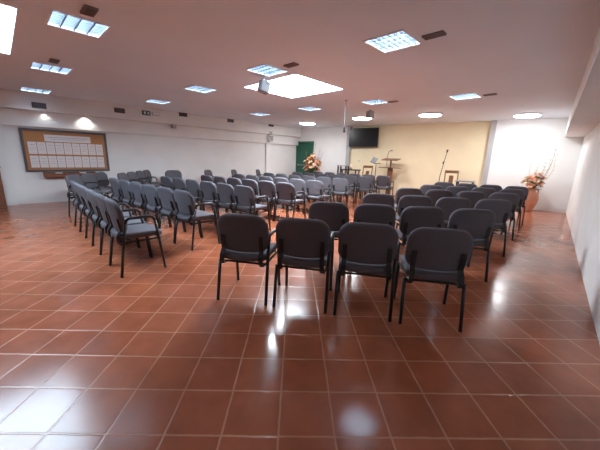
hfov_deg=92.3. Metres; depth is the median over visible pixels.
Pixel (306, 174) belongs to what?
chair
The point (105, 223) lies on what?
chair
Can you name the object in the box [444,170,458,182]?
wooden chair
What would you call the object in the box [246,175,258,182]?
chair
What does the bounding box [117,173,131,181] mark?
chair
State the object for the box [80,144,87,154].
notice sheet
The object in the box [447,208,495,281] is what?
chair
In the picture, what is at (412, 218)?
chair
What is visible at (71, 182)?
chair
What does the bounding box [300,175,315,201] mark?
chair
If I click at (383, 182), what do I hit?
chair
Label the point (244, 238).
chair
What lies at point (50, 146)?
notice sheet
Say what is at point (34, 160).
notice sheet
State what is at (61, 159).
notice sheet
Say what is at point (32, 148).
notice sheet
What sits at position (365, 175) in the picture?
chair
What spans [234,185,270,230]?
chair
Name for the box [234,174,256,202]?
chair
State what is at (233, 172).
chair
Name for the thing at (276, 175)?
chair
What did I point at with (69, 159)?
notice sheet
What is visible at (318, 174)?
chair
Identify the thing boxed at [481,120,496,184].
trim
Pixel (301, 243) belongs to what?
chair
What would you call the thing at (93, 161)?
notice sheet
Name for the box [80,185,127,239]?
chair
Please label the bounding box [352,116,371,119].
ceiling lamp
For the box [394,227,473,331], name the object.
chair
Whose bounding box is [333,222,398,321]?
chair
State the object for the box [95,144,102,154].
notice sheet
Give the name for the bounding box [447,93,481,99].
ceiling light
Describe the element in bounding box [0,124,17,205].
door
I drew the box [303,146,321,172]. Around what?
flower arrangement
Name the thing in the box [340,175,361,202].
chair
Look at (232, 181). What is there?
chair
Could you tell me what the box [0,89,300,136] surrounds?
beam
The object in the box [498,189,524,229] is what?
chair
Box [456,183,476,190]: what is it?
chair
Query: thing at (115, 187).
chair
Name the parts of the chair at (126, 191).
backrest, seat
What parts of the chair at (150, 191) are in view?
backrest, seat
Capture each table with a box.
[337,165,349,174]
[341,169,360,194]
[455,180,475,184]
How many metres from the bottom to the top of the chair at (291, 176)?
0.858 m
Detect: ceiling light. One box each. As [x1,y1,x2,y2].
[19,86,51,93]
[29,61,73,74]
[44,8,111,38]
[145,99,170,103]
[183,85,215,92]
[245,63,288,76]
[250,112,270,115]
[297,106,320,110]
[359,99,387,104]
[362,29,422,53]
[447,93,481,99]
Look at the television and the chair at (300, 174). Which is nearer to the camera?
the chair at (300, 174)
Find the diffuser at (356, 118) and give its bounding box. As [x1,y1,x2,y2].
[353,117,370,119]
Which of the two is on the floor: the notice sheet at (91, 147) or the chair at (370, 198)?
the chair at (370, 198)
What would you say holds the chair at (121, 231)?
on the floor
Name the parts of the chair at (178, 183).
backrest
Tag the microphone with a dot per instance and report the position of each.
(344, 100)
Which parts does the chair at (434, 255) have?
leg, leg, seat frame, seat, backrest, leg, leg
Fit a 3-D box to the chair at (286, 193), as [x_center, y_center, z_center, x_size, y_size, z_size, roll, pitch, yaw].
[-0.204,-0.492,6.172,0.511,0.858,0.515,11,16,35]
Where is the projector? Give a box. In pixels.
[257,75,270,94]
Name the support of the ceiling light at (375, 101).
attached to the ceiling
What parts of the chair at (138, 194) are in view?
backrest, seat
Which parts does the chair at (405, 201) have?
backrest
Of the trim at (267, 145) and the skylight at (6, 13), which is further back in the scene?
the trim at (267, 145)
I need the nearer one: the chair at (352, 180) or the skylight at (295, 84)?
the skylight at (295, 84)
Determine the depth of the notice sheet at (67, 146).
7.73 m
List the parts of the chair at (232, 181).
backrest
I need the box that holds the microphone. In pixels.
[343,100,346,132]
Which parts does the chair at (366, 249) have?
leg, leg, seat frame, seat, backrest, leg, leg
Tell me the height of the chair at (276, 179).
0.858 m
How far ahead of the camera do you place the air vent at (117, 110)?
8.21 m
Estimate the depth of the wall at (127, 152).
9.44 m
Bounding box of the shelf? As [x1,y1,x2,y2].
[43,172,95,176]
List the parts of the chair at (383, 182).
backrest, seat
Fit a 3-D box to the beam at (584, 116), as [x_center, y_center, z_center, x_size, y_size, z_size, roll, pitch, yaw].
[1.539,-1.274,1.012,0.410,0.532,19.000,13,17,39]
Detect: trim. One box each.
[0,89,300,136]
[0,108,298,144]
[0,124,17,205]
[265,143,270,172]
[345,126,351,173]
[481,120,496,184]
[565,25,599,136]
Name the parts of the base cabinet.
door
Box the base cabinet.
[0,167,6,207]
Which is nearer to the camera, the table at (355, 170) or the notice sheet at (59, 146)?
the notice sheet at (59, 146)
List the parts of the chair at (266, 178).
backrest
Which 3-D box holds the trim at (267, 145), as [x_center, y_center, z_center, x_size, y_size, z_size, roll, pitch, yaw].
[-1.407,-2.593,12.656,0.090,1.914,0.260,14,18,43]
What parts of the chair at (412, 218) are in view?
leg, seat, backrest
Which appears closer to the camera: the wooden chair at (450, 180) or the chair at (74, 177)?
the chair at (74, 177)
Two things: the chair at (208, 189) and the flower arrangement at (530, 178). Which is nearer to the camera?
the chair at (208, 189)
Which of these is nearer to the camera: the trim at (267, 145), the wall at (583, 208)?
the wall at (583, 208)
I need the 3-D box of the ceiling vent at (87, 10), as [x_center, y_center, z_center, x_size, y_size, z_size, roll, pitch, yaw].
[-2.027,-2.056,2.768,0.220,0.018,0.110,14,18,43]
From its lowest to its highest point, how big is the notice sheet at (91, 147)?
0.297 m
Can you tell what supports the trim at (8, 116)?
attached to the wall at (127, 152)
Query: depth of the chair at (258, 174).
11.35 m
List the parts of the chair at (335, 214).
backrest, seat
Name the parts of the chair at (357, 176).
backrest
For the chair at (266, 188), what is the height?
0.858 m
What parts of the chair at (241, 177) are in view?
backrest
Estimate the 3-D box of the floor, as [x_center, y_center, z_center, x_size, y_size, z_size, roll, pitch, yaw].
[-2.551,0.217,4.933,11.673,0.100,19.600,13,17,39]
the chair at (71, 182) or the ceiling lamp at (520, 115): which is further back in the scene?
the ceiling lamp at (520, 115)
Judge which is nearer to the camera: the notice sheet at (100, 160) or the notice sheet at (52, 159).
the notice sheet at (52, 159)
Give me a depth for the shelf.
7.61 m
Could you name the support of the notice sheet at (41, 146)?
attached to the notice board
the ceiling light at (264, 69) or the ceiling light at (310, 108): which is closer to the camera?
the ceiling light at (264, 69)
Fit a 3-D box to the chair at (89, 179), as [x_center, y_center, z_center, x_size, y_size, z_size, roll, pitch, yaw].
[-4.822,-0.800,6.894,0.515,0.858,0.511,0,13,-6]
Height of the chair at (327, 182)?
0.858 m
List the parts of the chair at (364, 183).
backrest, seat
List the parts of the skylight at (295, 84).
pane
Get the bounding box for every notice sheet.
[27,141,37,153]
[30,155,39,167]
[37,142,46,153]
[39,156,48,167]
[46,142,55,153]
[48,156,57,166]
[55,143,63,153]
[57,156,65,166]
[63,143,72,154]
[65,156,73,166]
[72,143,80,154]
[74,156,81,166]
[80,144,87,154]
[82,156,89,166]
[88,144,95,154]
[89,157,97,166]
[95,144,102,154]
[97,157,104,166]
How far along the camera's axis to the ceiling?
3.85 m
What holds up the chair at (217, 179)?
on the floor
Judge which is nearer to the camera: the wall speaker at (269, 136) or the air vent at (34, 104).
the air vent at (34, 104)
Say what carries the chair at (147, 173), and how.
on the floor
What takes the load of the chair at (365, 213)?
on the floor
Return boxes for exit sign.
[142,110,150,115]
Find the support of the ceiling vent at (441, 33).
in the ceiling
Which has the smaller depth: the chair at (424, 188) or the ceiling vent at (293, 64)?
the ceiling vent at (293, 64)
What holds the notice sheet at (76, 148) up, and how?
attached to the notice board
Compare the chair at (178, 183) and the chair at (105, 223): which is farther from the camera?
the chair at (178, 183)
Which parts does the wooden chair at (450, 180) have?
rail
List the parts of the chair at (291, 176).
backrest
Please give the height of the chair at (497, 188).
0.858 m
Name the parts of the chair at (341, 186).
backrest, seat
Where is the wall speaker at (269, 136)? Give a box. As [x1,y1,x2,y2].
[267,131,272,141]
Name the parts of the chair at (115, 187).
backrest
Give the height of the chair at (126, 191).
0.858 m
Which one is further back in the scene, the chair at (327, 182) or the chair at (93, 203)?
the chair at (327, 182)
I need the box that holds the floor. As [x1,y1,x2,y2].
[0,189,599,449]
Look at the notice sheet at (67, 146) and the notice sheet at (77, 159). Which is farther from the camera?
the notice sheet at (77, 159)
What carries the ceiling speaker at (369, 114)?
hanging from the ceiling
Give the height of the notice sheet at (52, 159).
0.297 m
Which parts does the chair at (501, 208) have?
backrest, seat, leg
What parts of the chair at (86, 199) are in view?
backrest, leg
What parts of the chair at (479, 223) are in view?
backrest, seat, leg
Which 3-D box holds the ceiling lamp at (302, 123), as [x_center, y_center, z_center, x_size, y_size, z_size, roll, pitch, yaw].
[0.290,-3.920,11.144,0.620,0.074,0.620,2,13,0]
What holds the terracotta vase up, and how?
on the floor
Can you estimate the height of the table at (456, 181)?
0.807 m
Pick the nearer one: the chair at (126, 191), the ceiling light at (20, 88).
the chair at (126, 191)
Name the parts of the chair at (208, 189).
backrest, seat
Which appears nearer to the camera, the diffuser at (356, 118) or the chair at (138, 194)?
the chair at (138, 194)
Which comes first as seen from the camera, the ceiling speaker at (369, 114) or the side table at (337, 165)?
the ceiling speaker at (369, 114)
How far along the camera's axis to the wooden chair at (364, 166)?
11.22 m
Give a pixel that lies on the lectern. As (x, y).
(390, 169)
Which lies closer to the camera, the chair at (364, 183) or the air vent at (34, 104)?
the air vent at (34, 104)
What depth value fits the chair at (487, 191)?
6.12 m
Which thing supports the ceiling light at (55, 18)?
attached to the ceiling
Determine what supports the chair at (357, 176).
on the floor
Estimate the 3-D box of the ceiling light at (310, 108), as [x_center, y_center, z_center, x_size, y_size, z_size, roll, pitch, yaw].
[0.278,-3.261,7.903,0.508,0.139,0.506,14,18,43]
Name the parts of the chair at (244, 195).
backrest, seat frame, seat, leg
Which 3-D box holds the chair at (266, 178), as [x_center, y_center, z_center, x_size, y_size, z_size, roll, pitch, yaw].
[-0.806,-0.927,7.951,0.511,0.858,0.515,11,16,35]
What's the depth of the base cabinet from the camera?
6.73 m
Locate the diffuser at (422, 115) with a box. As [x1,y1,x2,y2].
[419,114,440,116]
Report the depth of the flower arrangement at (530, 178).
8.31 m
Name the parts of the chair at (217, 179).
backrest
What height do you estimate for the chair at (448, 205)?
0.858 m
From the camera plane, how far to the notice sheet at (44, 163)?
7.43 m
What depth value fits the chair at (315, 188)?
6.84 m
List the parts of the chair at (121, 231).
leg, backrest, leg, seat, seat frame, armrest, leg, leg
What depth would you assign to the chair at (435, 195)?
5.41 m
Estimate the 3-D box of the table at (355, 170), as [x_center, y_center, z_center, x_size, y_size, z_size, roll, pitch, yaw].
[1.992,-1.734,11.502,0.680,0.966,0.400,11,16,35]
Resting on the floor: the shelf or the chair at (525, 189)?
the chair at (525, 189)
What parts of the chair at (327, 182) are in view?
backrest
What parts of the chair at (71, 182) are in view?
backrest, leg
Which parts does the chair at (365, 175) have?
backrest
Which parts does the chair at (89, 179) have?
backrest, seat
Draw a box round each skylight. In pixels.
[0,4,14,49]
[251,74,334,94]
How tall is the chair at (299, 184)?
0.858 m
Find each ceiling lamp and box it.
[300,122,315,124]
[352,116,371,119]
[418,112,441,116]
[513,113,541,117]
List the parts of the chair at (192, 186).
backrest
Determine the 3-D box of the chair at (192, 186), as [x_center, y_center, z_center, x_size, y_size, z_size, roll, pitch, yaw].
[-2.130,-0.562,6.222,0.511,0.858,0.515,11,16,36]
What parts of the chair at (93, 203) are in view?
backrest, leg, seat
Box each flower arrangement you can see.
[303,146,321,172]
[521,149,555,190]
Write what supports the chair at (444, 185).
on the floor
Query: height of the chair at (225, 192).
0.858 m
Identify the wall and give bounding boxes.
[3,125,295,204]
[299,127,346,174]
[349,121,491,194]
[486,117,583,212]
[566,123,599,343]
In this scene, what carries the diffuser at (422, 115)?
attached to the ceiling lamp at (426, 114)
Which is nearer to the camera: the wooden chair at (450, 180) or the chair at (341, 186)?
the chair at (341, 186)
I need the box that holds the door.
[296,141,313,174]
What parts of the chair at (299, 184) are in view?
backrest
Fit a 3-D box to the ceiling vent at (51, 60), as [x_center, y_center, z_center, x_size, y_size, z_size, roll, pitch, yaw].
[-3.722,-2.480,4.359,0.220,0.018,0.110,14,18,43]
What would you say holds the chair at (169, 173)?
on the floor
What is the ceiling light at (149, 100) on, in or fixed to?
attached to the ceiling
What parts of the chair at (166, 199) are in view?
backrest, leg, seat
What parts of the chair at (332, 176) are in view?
backrest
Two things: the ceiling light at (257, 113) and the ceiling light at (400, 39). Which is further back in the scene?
the ceiling light at (257, 113)
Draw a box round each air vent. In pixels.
[31,102,46,108]
[114,107,124,112]
[179,112,186,116]
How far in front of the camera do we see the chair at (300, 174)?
10.23 m
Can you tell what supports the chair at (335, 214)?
on the floor
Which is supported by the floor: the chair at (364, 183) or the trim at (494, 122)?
the chair at (364, 183)
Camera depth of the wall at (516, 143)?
8.64 m
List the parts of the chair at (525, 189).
backrest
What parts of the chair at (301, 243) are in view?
leg, leg, seat, backrest, seat frame, leg, leg, armrest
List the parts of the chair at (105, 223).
leg, backrest, seat, armrest, leg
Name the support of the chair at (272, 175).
on the floor
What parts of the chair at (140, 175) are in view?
backrest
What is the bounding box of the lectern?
[378,150,401,196]
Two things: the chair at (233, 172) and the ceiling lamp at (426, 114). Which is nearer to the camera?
the ceiling lamp at (426, 114)
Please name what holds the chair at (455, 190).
on the floor
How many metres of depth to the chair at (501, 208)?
4.22 m
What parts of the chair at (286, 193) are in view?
backrest, seat, leg, leg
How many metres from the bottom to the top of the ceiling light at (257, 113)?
0.139 m
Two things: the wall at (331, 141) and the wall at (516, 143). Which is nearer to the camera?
the wall at (516, 143)
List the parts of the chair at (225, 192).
backrest, seat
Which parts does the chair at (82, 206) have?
backrest, leg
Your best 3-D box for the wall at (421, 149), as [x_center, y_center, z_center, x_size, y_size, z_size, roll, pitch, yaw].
[3.959,-2.486,11.162,10.365,2.700,0.150,11,16,35]
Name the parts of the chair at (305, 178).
backrest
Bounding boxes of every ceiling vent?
[48,58,59,63]
[80,4,98,17]
[283,62,298,67]
[421,30,446,40]
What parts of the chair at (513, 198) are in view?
backrest, leg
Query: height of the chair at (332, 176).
0.858 m
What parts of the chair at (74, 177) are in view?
leg, backrest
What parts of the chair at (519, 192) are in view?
backrest, leg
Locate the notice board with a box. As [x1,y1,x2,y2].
[18,127,109,171]
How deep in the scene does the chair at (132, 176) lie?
7.68 m
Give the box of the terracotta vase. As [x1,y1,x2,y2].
[522,187,538,210]
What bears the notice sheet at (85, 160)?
attached to the notice board
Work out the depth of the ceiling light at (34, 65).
4.80 m
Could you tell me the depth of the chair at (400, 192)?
5.54 m
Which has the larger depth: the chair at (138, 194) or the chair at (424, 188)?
the chair at (424, 188)
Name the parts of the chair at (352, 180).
backrest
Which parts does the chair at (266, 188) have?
backrest, seat, leg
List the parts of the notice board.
heading strip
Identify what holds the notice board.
attached to the wall at (127, 152)
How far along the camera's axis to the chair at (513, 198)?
5.16 m
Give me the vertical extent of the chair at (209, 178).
0.858 m
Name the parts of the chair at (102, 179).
backrest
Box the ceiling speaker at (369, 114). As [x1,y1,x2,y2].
[366,110,373,117]
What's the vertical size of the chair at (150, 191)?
0.858 m
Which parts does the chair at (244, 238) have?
leg, leg, backrest, seat, seat frame, leg, armrest, leg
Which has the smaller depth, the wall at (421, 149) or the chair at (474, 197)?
the chair at (474, 197)
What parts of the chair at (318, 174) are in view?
backrest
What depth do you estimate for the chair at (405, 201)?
4.38 m
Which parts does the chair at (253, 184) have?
backrest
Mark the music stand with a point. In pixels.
(374, 159)
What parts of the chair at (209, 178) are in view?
backrest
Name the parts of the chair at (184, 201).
leg, backrest, leg, seat frame, seat, leg, armrest, leg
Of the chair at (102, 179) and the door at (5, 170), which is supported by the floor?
the chair at (102, 179)
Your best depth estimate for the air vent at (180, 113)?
9.49 m
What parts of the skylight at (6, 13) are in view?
pane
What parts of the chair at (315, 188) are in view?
backrest, seat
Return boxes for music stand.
[370,157,380,191]
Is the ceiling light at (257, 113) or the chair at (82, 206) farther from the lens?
the ceiling light at (257, 113)
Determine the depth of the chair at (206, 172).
9.94 m
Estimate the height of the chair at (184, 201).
0.858 m
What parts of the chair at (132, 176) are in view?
backrest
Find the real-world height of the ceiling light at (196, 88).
0.139 m
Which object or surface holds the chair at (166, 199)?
on the floor
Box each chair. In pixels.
[65,174,100,215]
[69,180,103,230]
[74,183,110,234]
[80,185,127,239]
[81,173,111,194]
[86,189,137,247]
[94,172,110,197]
[94,193,150,256]
[104,198,166,277]
[109,178,144,214]
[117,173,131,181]
[119,179,156,220]
[127,172,143,183]
[130,181,169,226]
[135,171,158,186]
[143,170,160,185]
[143,184,184,231]
[157,186,200,242]
[160,176,173,191]
[165,170,181,178]
[172,177,203,210]
[173,189,219,250]
[186,179,218,217]
[200,181,232,225]
[201,175,215,208]
[204,170,213,176]
[213,176,226,211]
[215,183,250,225]
[216,213,280,305]
[226,177,241,213]
[231,170,236,177]
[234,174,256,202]
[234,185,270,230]
[241,179,270,214]
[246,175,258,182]
[256,169,262,177]
[257,180,286,220]
[259,176,282,207]
[263,173,274,180]
[272,177,297,208]
[272,217,334,313]
[274,182,305,221]
[275,174,287,178]
[288,174,308,201]
[289,178,313,213]
[292,172,302,177]
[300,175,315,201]
[303,173,315,177]
[305,180,330,205]
[307,201,348,267]
[316,173,333,197]
[317,177,337,201]
[329,174,346,200]
[331,178,353,207]
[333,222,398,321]
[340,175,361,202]
[349,174,364,196]
[353,204,395,262]
[355,176,376,202]
[356,165,372,192]
[360,174,378,196]
[362,193,394,207]
[375,175,393,195]
[394,188,421,211]
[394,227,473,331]
[395,195,431,228]
[396,206,444,268]
[420,185,442,195]
[425,189,452,206]
[434,182,453,189]
[435,197,470,227]
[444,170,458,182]
[445,186,468,196]
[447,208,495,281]
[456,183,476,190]
[456,191,485,208]
[471,187,496,198]
[474,199,511,256]
[480,184,501,191]
[488,192,519,240]
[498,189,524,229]
[504,186,528,222]
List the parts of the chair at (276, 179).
backrest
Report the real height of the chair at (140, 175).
0.858 m
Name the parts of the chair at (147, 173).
backrest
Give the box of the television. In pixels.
[349,128,378,146]
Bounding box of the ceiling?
[0,0,599,128]
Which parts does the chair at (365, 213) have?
backrest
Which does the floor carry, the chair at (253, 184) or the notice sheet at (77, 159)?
the chair at (253, 184)
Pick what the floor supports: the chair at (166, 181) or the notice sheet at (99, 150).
the chair at (166, 181)
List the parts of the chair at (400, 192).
backrest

